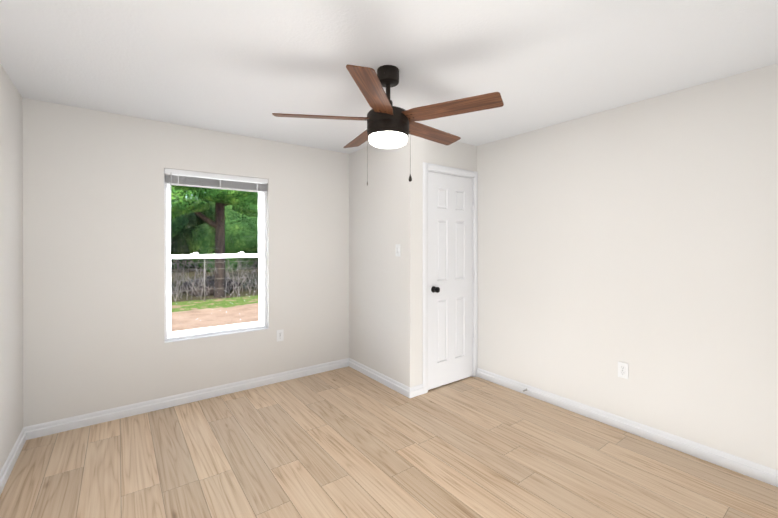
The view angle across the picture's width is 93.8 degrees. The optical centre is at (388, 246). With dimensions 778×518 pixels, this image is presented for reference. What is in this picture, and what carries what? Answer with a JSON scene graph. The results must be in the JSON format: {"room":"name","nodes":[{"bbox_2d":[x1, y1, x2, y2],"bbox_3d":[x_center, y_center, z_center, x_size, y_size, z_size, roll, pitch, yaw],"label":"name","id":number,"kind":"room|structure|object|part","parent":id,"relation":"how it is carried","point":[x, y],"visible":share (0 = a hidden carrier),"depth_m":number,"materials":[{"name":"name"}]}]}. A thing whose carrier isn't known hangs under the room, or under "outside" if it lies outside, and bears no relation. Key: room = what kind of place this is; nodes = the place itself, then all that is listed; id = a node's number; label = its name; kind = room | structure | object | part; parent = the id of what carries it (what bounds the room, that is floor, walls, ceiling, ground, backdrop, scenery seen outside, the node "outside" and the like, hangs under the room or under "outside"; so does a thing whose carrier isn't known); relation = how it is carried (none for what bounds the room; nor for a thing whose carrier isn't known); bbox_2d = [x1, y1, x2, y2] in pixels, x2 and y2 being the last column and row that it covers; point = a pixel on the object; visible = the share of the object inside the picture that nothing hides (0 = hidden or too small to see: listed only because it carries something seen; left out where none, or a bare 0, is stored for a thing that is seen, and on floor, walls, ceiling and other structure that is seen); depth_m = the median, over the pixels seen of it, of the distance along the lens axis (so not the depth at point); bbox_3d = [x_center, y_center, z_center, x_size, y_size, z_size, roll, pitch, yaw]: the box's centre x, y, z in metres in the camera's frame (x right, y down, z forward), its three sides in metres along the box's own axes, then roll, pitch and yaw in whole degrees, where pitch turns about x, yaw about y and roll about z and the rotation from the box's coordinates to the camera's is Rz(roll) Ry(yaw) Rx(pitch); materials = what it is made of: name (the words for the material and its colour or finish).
{"room":"empty bedroom","nodes":[
{"label":"empty bedroom","id":0,"kind":"room"},
{"bbox_2d":[0,64,22,470],"bbox_3d":[-1.465,0.168,0.921,0.160,2.440,4.370,0,0,-37],"label":"wall","id":1,"kind":"structure","parent":0,"point":[11,268],"depth_m":2.30,"materials":[{"name":"paint"}]},
{"bbox_2d":[0,426,27,494],"bbox_3d":[-1.394,1.343,0.977,0.017,0.090,4.050,0,0,-37],"label":"baseboard","id":2,"kind":"structure","parent":1,"relation":"attached to","point":[6,470],"depth_m":2.28,"materials":[{"name":"white wood"}]},
{"bbox_2d":[22,98,348,426],"bbox_3d":[-1.212,0.160,3.732,3.920,2.440,0.160,0,0,-37],"label":"wall","id":3,"kind":"structure","parent":0,"point":[93,260],"depth_m":2.99,"materials":[{"name":"paint"}]},
{"bbox_2d":[28,358,347,439],"bbox_3d":[-1.516,1.336,3.399,2.650,0.090,0.017,0,0,-37],"label":"baseboard","id":4,"kind":"structure","parent":3,"relation":"attached to","point":[57,426],"depth_m":3.12,"materials":[{"name":"white wood"}]},
{"bbox_2d":[164,172,266,340],"bbox_3d":[-1.625,0.081,3.458,0.888,1.498,0.125,0,0,-37],"label":"window","id":5,"kind":"structure","parent":3,"relation":"in","point":[264,234],"depth_m":3.44,"materials":[{"name":"white plastic"}]},
{"bbox_3d":[-1.645,-0.266,3.484,0.840,0.758,0.027,0,0,-37],"label":"window sash","id":6,"kind":"part","parent":5,"relation":"part of","materials":[{"name":"white plastic"}]},
{"bbox_3d":[-1.621,0.428,3.454,0.840,0.740,0.052,0,0,-37],"label":"window sash","id":7,"kind":"part","parent":5,"relation":"part of","materials":[{"name":"white plastic"}]},
{"bbox_2d":[164,168,267,192],"bbox_3d":[-1.574,-0.600,3.387,0.882,0.134,0.037,0,0,-37],"label":"window blind","id":8,"kind":"object","parent":5,"relation":"attached to","point":[217,183],"visible":0.98,"depth_m":3.35,"materials":[{"name":"white plastic"}]},
{"bbox_2d":[170,175,171,250],"bbox_3d":[-1.880,-0.293,3.135,0.012,0.680,0.012,0,0,-37],"label":"blind wand","id":9,"kind":"object","parent":8,"relation":"hanging from","point":[170,210],"visible":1,"depth_m":3.13,"materials":[{"name":"white plastic"}]},
{"bbox_2d":[164,328,268,342],"bbox_3d":[-1.575,0.826,3.393,0.888,0.007,0.044,0,0,-37],"label":"window sill","id":10,"kind":"structure","parent":3,"relation":"attached to","point":[214,335],"depth_m":3.35,"materials":[{"name":"white wood"}]},
{"bbox_2d":[277,329,283,341],"bbox_3d":[-1.108,0.910,3.705,0.070,0.115,0.008,0,0,-37],"label":"electrical outlet","id":11,"kind":"object","parent":3,"relation":"attached to","point":[280,335],"visible":1,"depth_m":3.70,"materials":[{"name":"white plastic"}]},
{"bbox_2d":[349,145,401,382],"bbox_3d":[-0.120,0.159,3.839,0.120,2.440,0.970,0,0,-37],"label":"wall","id":12,"kind":"structure","parent":0,"point":[375,278],"depth_m":3.75,"materials":[{"name":"paint"}]},
{"bbox_2d":[348,358,415,397],"bbox_3d":[-0.116,1.334,3.740,0.037,0.090,1.077,0,0,-37],"label":"baseboard","id":13,"kind":"structure","parent":12,"relation":"attached to","point":[410,392],"depth_m":3.63,"materials":[{"name":"white wood"}]},
{"bbox_2d":[396,244,399,255],"bbox_3d":[0.082,0.041,3.454,0.012,0.115,0.070,0,0,-37],"label":"light switch","id":14,"kind":"object","parent":12,"relation":"attached to","point":[397,249],"visible":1,"depth_m":3.45,"materials":[{"name":"white plastic"}]},
{"bbox_2d":[0,366,777,517],"bbox_3d":[0.044,1.435,2.046,3.920,0.100,4.370,0,0,-37],"label":"floor","id":15,"kind":"structure","parent":0,"point":[347,442],"depth_m":2.31,"materials":[{"name":"brown wood"}]},
{"bbox_2d":[0,0,777,153],"bbox_3d":[0.044,-1.115,2.038,3.920,0.120,4.370,0,0,-37],"label":"ceiling","id":16,"kind":"structure","parent":0,"point":[244,67],"depth_m":2.02,"materials":[{"name":"white paint"}]},
{"bbox_2d":[272,65,503,184],"bbox_3d":[0.007,-0.714,2.216,1.271,0.683,1.285,0,0,-37],"label":"fan","id":17,"kind":"object","parent":16,"relation":"hanging from","point":[390,125],"visible":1,"depth_m":2.07,"materials":[{"name":"brown wood"}]},
{"label":"blade","id":18,"kind":"part","parent":17,"relation":"part of","materials":[{"name":"brown wood"}]},
{"label":"blade","id":19,"kind":"part","parent":17,"relation":"part of","materials":[{"name":"brown wood"}]},
{"bbox_3d":[-0.128,-0.536,2.233,0.012,0.328,0.014,0,0,-37],"label":"pull chain","id":20,"kind":"part","parent":17,"relation":"part of","materials":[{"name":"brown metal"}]},
{"label":"blade","id":21,"kind":"part","parent":17,"relation":"part of","materials":[{"name":"brown wood"}]},
{"bbox_3d":[-0.005,-0.628,2.183,0.233,0.058,0.233,0,0,-37],"label":"light glass","id":22,"kind":"part","parent":17,"relation":"part of","materials":[{"name":"white glass"}]},
{"bbox_3d":[0.129,-0.545,2.209,0.022,0.309,0.020,0,0,-37],"label":"pull chain","id":23,"kind":"part","parent":17,"relation":"part of","materials":[{"name":"brown metal"}]},
{"bbox_3d":[0.273,-0.756,2.449,0.560,0.006,0.128,0,-13,-44],"label":"blade","id":24,"kind":"part","parent":17,"relation":"part of","materials":[{"name":"brown wood"}]},
{"bbox_3d":[0.333,-0.755,2.000,0.560,0.006,0.128,0,-13,28],"label":"blade","id":25,"kind":"part","parent":17,"relation":"part of","materials":[{"name":"brown wood"}]},
{"bbox_2d":[402,134,476,386],"bbox_3d":[0.526,0.160,3.640,0.920,2.440,0.120,0,0,-37],"label":"wall","id":26,"kind":"structure","parent":0,"point":[458,155],"depth_m":3.38,"materials":[{"name":"paint"}]},
{"bbox_2d":[423,162,477,393],"bbox_3d":[0.592,0.298,3.679,0.768,2.164,0.137,0,0,-37],"label":"door frame","id":27,"kind":"structure","parent":26,"relation":"attached to","point":[430,167],"depth_m":3.61,"materials":[{"name":"white wood"}]},
{"bbox_2d":[428,171,473,389],"bbox_3d":[0.622,0.329,3.653,0.639,2.078,0.052,0,0,-37],"label":"door leaf","id":28,"kind":"structure","parent":26,"relation":"in","point":[449,276],"depth_m":3.63,"materials":[{"name":"white wood"}]},
{"bbox_2d":[431,286,439,292],"bbox_3d":[0.449,0.415,3.468,0.064,0.064,0.072,0,0,-37],"label":"door knob","id":29,"kind":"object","parent":28,"relation":"attached to","point":[435,289],"depth_m":3.45,"materials":[{"name":"black metal"}]},
{"bbox_3d":[0.871,0.279,3.834,0.024,1.506,0.046,0,0,-37],"label":"door hinge","id":30,"kind":"part","parent":28,"relation":"part of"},
{"bbox_2d":[477,63,777,469],"bbox_3d":[1.553,0.162,3.163,0.160,2.440,4.370,0,0,-37],"label":"wall","id":31,"kind":"structure","parent":0,"point":[640,238],"depth_m":2.61,"materials":[{"name":"paint"}]},
{"bbox_2d":[618,361,627,378],"bbox_3d":[1.762,0.936,2.742,0.008,0.115,0.070,0,0,-37],"label":"electrical outlet","id":32,"kind":"object","parent":31,"relation":"attached to","point":[622,370],"visible":1,"depth_m":2.74,"materials":[{"name":"white plastic"}]},
{"bbox_2d":[477,368,777,486],"bbox_3d":[1.799,1.338,2.689,0.017,0.090,2.931,0,0,-37],"label":"baseboard","id":33,"kind":"structure","parent":31,"relation":"attached to","point":[757,471],"depth_m":2.60,"materials":[{"name":"white wood"}]},
{"label":"outside","id":34,"kind":"structure","parent":0,"visible":0},
{"bbox_2d":[171,260,258,331],"bbox_3d":[-25.646,1.541,41.980,90.000,0.077,90.000,0,0,-37],"label":"yard","id":35,"kind":"structure","parent":34,"point":[195,312],"depth_m":9.86,"materials":[{"name":"beige soil"}]},
{"bbox_2d":[179,276,241,295],"bbox_3d":[-5.091,1.475,13.963,10.342,0.763,2.649,0,0,-37],"label":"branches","id":36,"kind":"object","parent":35,"relation":"on","point":[207,284],"depth_m":12.65,"materials":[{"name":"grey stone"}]},
{"bbox_2d":[173,192,253,297],"bbox_3d":[-5.122,-2.814,11.595,2.423,9.004,5.173,0,0,36],"label":"pine trunk","id":37,"kind":"object","parent":35,"relation":"on","point":[218,224],"depth_m":11.58,"materials":[{"name":"brown plant"}]},
{"bbox_2d":[171,185,257,218],"bbox_3d":[-5.607,-4.386,11.382,10.645,7.342,4.957,0,0,-37],"label":"foliage","id":38,"kind":"object","parent":37,"relation":"attached to","point":[241,198],"depth_m":10.20,"materials":[{"name":"green plant"}]},
{"bbox_2d":[171,248,258,300],"bbox_3d":[-5.271,0.686,12.958,21.200,1.900,4.739,0,0,-37],"label":"twigs","id":39,"kind":"object","parent":35,"relation":"on","point":[226,276],"depth_m":12.08,"materials":[{"name":"plant"}]},
{"bbox_2d":[171,259,258,300],"bbox_3d":[-4.349,1.010,11.644,20.000,1.250,0.028,0,0,-37],"label":"fence","id":40,"kind":"object","parent":35,"relation":"on","point":[204,262],"depth_m":10.80,"materials":[{"name":"silver metal"}]},
{"bbox_3d":[-9.024,-3.812,22.135,38.854,10.943,12.766,0,0,-37],"label":"trunks","id":41,"kind":"object","parent":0,"visible":0},
{"bbox_2d":[170,185,258,271],"bbox_3d":[-10.640,-4.978,23.662,51.297,15.634,22.711,0,0,-37],"label":"foliage","id":42,"kind":"object","parent":41,"relation":"attached to","point":[241,232],"depth_m":22.77,"materials":[{"name":"green plant"}]}
]}

